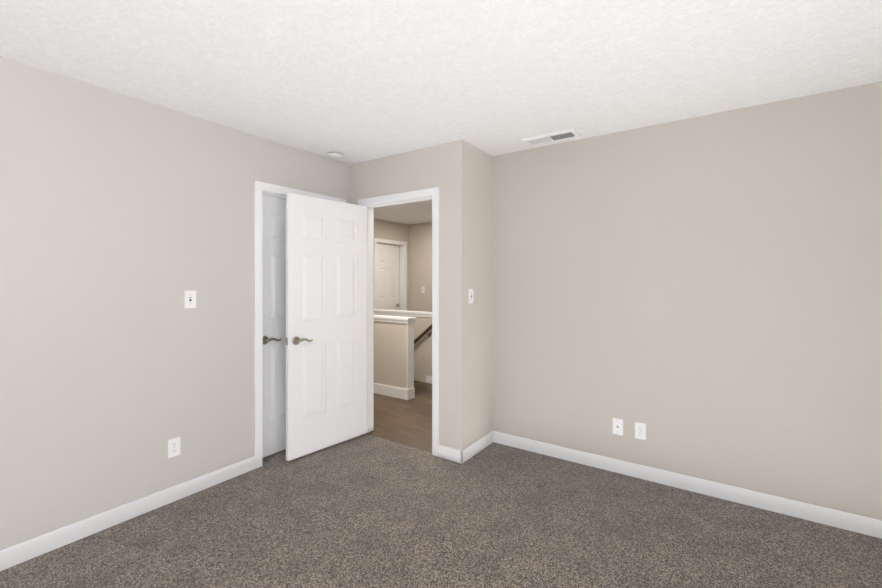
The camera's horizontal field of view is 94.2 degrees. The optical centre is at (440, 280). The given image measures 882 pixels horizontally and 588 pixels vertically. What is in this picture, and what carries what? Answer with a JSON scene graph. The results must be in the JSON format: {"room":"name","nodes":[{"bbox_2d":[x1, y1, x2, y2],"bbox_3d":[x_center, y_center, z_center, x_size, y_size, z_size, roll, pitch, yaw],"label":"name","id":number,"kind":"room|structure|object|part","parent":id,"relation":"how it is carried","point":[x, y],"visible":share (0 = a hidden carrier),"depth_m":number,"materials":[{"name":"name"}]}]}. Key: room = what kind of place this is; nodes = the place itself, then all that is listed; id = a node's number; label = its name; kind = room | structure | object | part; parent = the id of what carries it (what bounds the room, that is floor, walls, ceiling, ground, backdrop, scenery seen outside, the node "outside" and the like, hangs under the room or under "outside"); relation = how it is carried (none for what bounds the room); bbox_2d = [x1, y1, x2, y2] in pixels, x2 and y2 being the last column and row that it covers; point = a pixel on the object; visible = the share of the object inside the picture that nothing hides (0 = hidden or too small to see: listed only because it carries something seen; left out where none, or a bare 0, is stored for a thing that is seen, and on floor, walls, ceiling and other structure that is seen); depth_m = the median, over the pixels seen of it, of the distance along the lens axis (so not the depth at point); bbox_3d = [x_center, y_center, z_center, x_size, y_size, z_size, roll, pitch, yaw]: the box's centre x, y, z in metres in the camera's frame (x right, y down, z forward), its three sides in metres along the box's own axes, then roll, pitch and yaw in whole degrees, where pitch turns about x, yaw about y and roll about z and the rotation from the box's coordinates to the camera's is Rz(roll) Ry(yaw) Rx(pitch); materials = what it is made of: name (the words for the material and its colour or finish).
{"room":"empty bedroom","nodes":[
{"label":"empty bedroom","id":0,"kind":"room"},
{"bbox_2d":[0,56,349,550],"bbox_3d":[-2.086,0.235,2.138,0.120,2.640,4.200,0,0,35],"label":"wall","id":1,"kind":"structure","parent":0,"point":[126,221],"depth_m":2.36,"materials":[{"name":"paint"}]},
{"bbox_2d":[0,456,254,570],"bbox_3d":[-2.259,1.347,1.768,0.013,0.097,3.093,0,0,34],"label":"baseboard","id":2,"kind":"structure","parent":1,"relation":"attached to","point":[14,555],"depth_m":2.33,"materials":[{"name":"white paint"}]},
{"bbox_2d":[168,437,179,457],"bbox_3d":[-1.691,1.055,2.600,0.008,0.115,0.070,0,0,35],"label":"outlet","id":3,"kind":"object","parent":1,"relation":"attached to","point":[173,447],"visible":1,"depth_m":2.60,"materials":[{"name":"white plastic"}]},
{"bbox_2d":[184,290,195,307],"bbox_3d":[-1.634,0.120,2.676,0.016,0.115,0.070,0,0,35],"label":"light switch","id":4,"kind":"object","parent":1,"relation":"attached to","point":[189,299],"visible":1,"depth_m":2.67,"materials":[{"name":"white plastic"}]},
{"bbox_2d":[254,180,345,468],"bbox_3d":[-1.202,0.324,3.459,0.187,2.142,0.894,0,0,35],"label":"door","id":5,"kind":"structure","parent":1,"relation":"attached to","point":[272,194],"depth_m":3.24,"materials":[{"name":"white paint"}]},
{"bbox_3d":[-1.216,0.351,3.474,0.147,2.052,0.765,0,0,35],"label":"closet door","id":6,"kind":"part","parent":5,"relation":"part of","materials":[{"name":"white wood"}]},
{"bbox_2d":[271,219,408,454],"bbox_3d":[-1.596,1.535,6.612,0.120,5.240,3.490,0,0,35],"label":"wall","id":7,"kind":"structure","parent":0,"point":[388,230],"depth_m":7.58,"materials":[{"name":"paint"}]},
{"bbox_2d":[374,238,406,310],"bbox_3d":[-0.964,0.354,7.531,0.120,2.098,0.790,0,0,35],"label":"door frame","id":8,"kind":"structure","parent":7,"relation":"in","point":[402,277],"depth_m":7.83,"materials":[{"name":"white paint"}]},
{"bbox_2d":[377,243,399,309],"bbox_3d":[-0.999,0.351,7.545,0.147,2.052,0.765,0,0,28],"label":"door","id":9,"kind":"structure","parent":8,"relation":"attached to","point":[387,276],"depth_m":7.54,"materials":[{"name":"white paint"}]},
{"bbox_2d":[374,321,406,388],"bbox_3d":[-1.164,2.310,5.435,1.925,3.690,0.120,0,0,35],"label":"wall","id":10,"kind":"structure","parent":0,"point":[390,353],"depth_m":4.98,"materials":[{"name":"paint"}]},
{"bbox_2d":[374,383,410,399],"bbox_3d":[-1.181,1.341,5.385,1.953,0.125,0.043,0,0,34],"label":"baseboard","id":11,"kind":"structure","parent":10,"relation":"attached to","point":[396,392],"depth_m":4.95,"materials":[{"name":"white paint"}]},
{"bbox_2d":[374,314,417,389],"bbox_3d":[-1.149,0.919,5.425,1.960,0.968,0.164,0,0,34],"label":"trim","id":12,"kind":"structure","parent":10,"relation":"on","point":[385,316],"depth_m":4.89,"materials":[{"name":"white paint"}]},
{"bbox_2d":[366,381,431,452],"bbox_3d":[-0.128,1.504,5.542,3.750,0.202,3.590,0,0,35],"label":"floor","id":13,"kind":"structure","parent":0,"point":[404,422],"depth_m":4.18,"materials":[{"name":"wood"}]},
{"bbox_2d":[375,314,431,382],"bbox_3d":[-0.014,2.310,5.603,3.630,3.690,0.120,0,0,35],"label":"wall","id":14,"kind":"structure","parent":0,"point":[422,357],"depth_m":5.70,"materials":[{"name":"paint"}]},
{"bbox_2d":[374,309,431,317],"bbox_3d":[-0.014,0.468,5.603,3.630,0.065,0.164,0,0,34],"label":"trim","id":15,"kind":"structure","parent":14,"relation":"on","point":[376,311],"depth_m":5.86,"materials":[{"name":"white paint"}]},
{"bbox_2d":[414,324,431,343],"bbox_3d":[-0.718,1.207,5.965,1.850,1.509,0.081,0,0,35],"label":"handrail","id":16,"kind":"object","parent":14,"relation":"attached to","point":[421,335],"visible":0.29,"depth_m":5.61,"materials":[{"name":"brown wood"}]},
{"bbox_2d":[426,376,431,383],"bbox_3d":[0.621,1.355,5.087,2.000,0.097,0.013,0,0,34],"label":"baseboard","id":17,"kind":"structure","parent":14,"relation":"attached to","point":[428,378],"depth_m":5.61,"materials":[{"name":"white paint"}]},
{"bbox_2d":[350,140,469,450],"bbox_3d":[-1.238,0.235,4.175,3.470,2.640,0.120,0,0,35],"label":"wall","id":18,"kind":"structure","parent":0,"point":[445,168],"depth_m":3.22,"materials":[{"name":"paint"}]},
{"bbox_2d":[286,193,366,460],"bbox_3d":[-0.930,0.351,3.436,0.147,2.052,0.773,0,0,40],"label":"entry door","id":19,"kind":"structure","parent":18,"relation":"in","point":[326,322],"depth_m":3.38,"materials":[{"name":"white paint"}]},
{"bbox_2d":[358,187,438,456],"bbox_3d":[-0.352,0.328,3.567,0.904,2.150,0.148,0,0,35],"label":"door frame","id":20,"kind":"structure","parent":18,"relation":"attached to","point":[433,192],"depth_m":3.42,"materials":[{"name":"white paint"}]},
{"bbox_2d":[409,223,431,311],"bbox_3d":[0.904,0.235,6.938,3.870,2.640,0.120,0,0,35],"label":"wall","id":21,"kind":"structure","parent":0,"point":[420,255],"depth_m":7.75,"materials":[{"name":"paint"}]},
{"bbox_2d":[0,434,881,587],"bbox_3d":[-0.045,1.500,1.117,4.640,0.210,4.830,0,0,35],"label":"floor","id":22,"kind":"structure","parent":0,"point":[365,511],"depth_m":2.24,"materials":[{"name":"grey carpet"}]},
{"bbox_2d":[0,0,881,224],"bbox_3d":[-0.656,-1.145,3.345,8.170,0.120,7.810,0,0,35],"label":"ceiling","id":23,"kind":"structure","parent":0,"point":[356,81],"depth_m":2.02,"materials":[{"name":"white paint"}]},
{"bbox_2d":[327,151,342,158],"bbox_3d":[-0.897,-1.065,3.480,0.132,0.040,0.132,0,0,35],"label":"smoke detector","id":24,"kind":"object","parent":23,"relation":"attached to","point":[335,154],"visible":1,"depth_m":3.44,"materials":[{"name":"white plastic"}]},
{"bbox_2d":[522,128,580,146],"bbox_3d":[0.829,-1.079,3.095,0.400,0.012,0.165,0,0,35],"label":"ceiling vent","id":25,"kind":"object","parent":23,"relation":"in","point":[553,137],"visible":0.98,"depth_m":3.08,"materials":[{"name":"white metal"}]},
{"bbox_2d":[470,144,491,444],"bbox_3d":[0.321,0.235,3.486,0.120,2.640,0.510,0,0,35],"label":"wall","id":26,"kind":"structure","parent":0,"point":[481,286],"depth_m":3.39,"materials":[{"name":"paint"}]},
{"bbox_2d":[469,289,473,303],"bbox_3d":[0.244,0.120,3.254,0.016,0.115,0.070,0,0,35],"label":"light switch","id":27,"kind":"object","parent":26,"relation":"attached to","point":[471,295],"visible":1,"depth_m":3.26,"materials":[{"name":"white plastic"}]},
{"bbox_2d":[456,431,495,463],"bbox_3d":[0.296,1.347,3.332,0.013,0.097,0.493,0,0,34],"label":"baseboard","id":28,"kind":"structure","parent":26,"relation":"attached to","point":[462,456],"depth_m":3.29,"materials":[{"name":"white paint"}]},
{"bbox_2d":[492,81,881,519],"bbox_3d":[1.841,0.235,2.678,3.300,2.640,0.120,0,0,35],"label":"wall","id":29,"kind":"structure","parent":0,"point":[700,297],"depth_m":2.67,"materials":[{"name":"paint"}]},
{"bbox_2d":[613,418,622,435],"bbox_3d":[1.283,1.060,2.979,0.070,0.115,0.016,0,0,35],"label":"outlet","id":30,"kind":"object","parent":29,"relation":"attached to","point":[617,426],"visible":1,"depth_m":2.98,"materials":[{"name":"white plastic"}]},
{"bbox_2d":[635,422,645,439],"bbox_3d":[1.409,1.060,2.897,0.070,0.115,0.008,0,0,35],"label":"duplex electrical outlet","id":31,"kind":"object","parent":29,"relation":"attached to","point":[640,430],"visible":1,"depth_m":2.89,"materials":[{"name":"white plastic"}]},
{"bbox_2d":[496,431,881,538],"bbox_3d":[1.745,1.347,2.663,3.160,0.097,0.013,0,0,34],"label":"baseboard","id":32,"kind":"structure","parent":29,"relation":"attached to","point":[819,514],"depth_m":2.66,"materials":[{"name":"white paint"}]}
]}

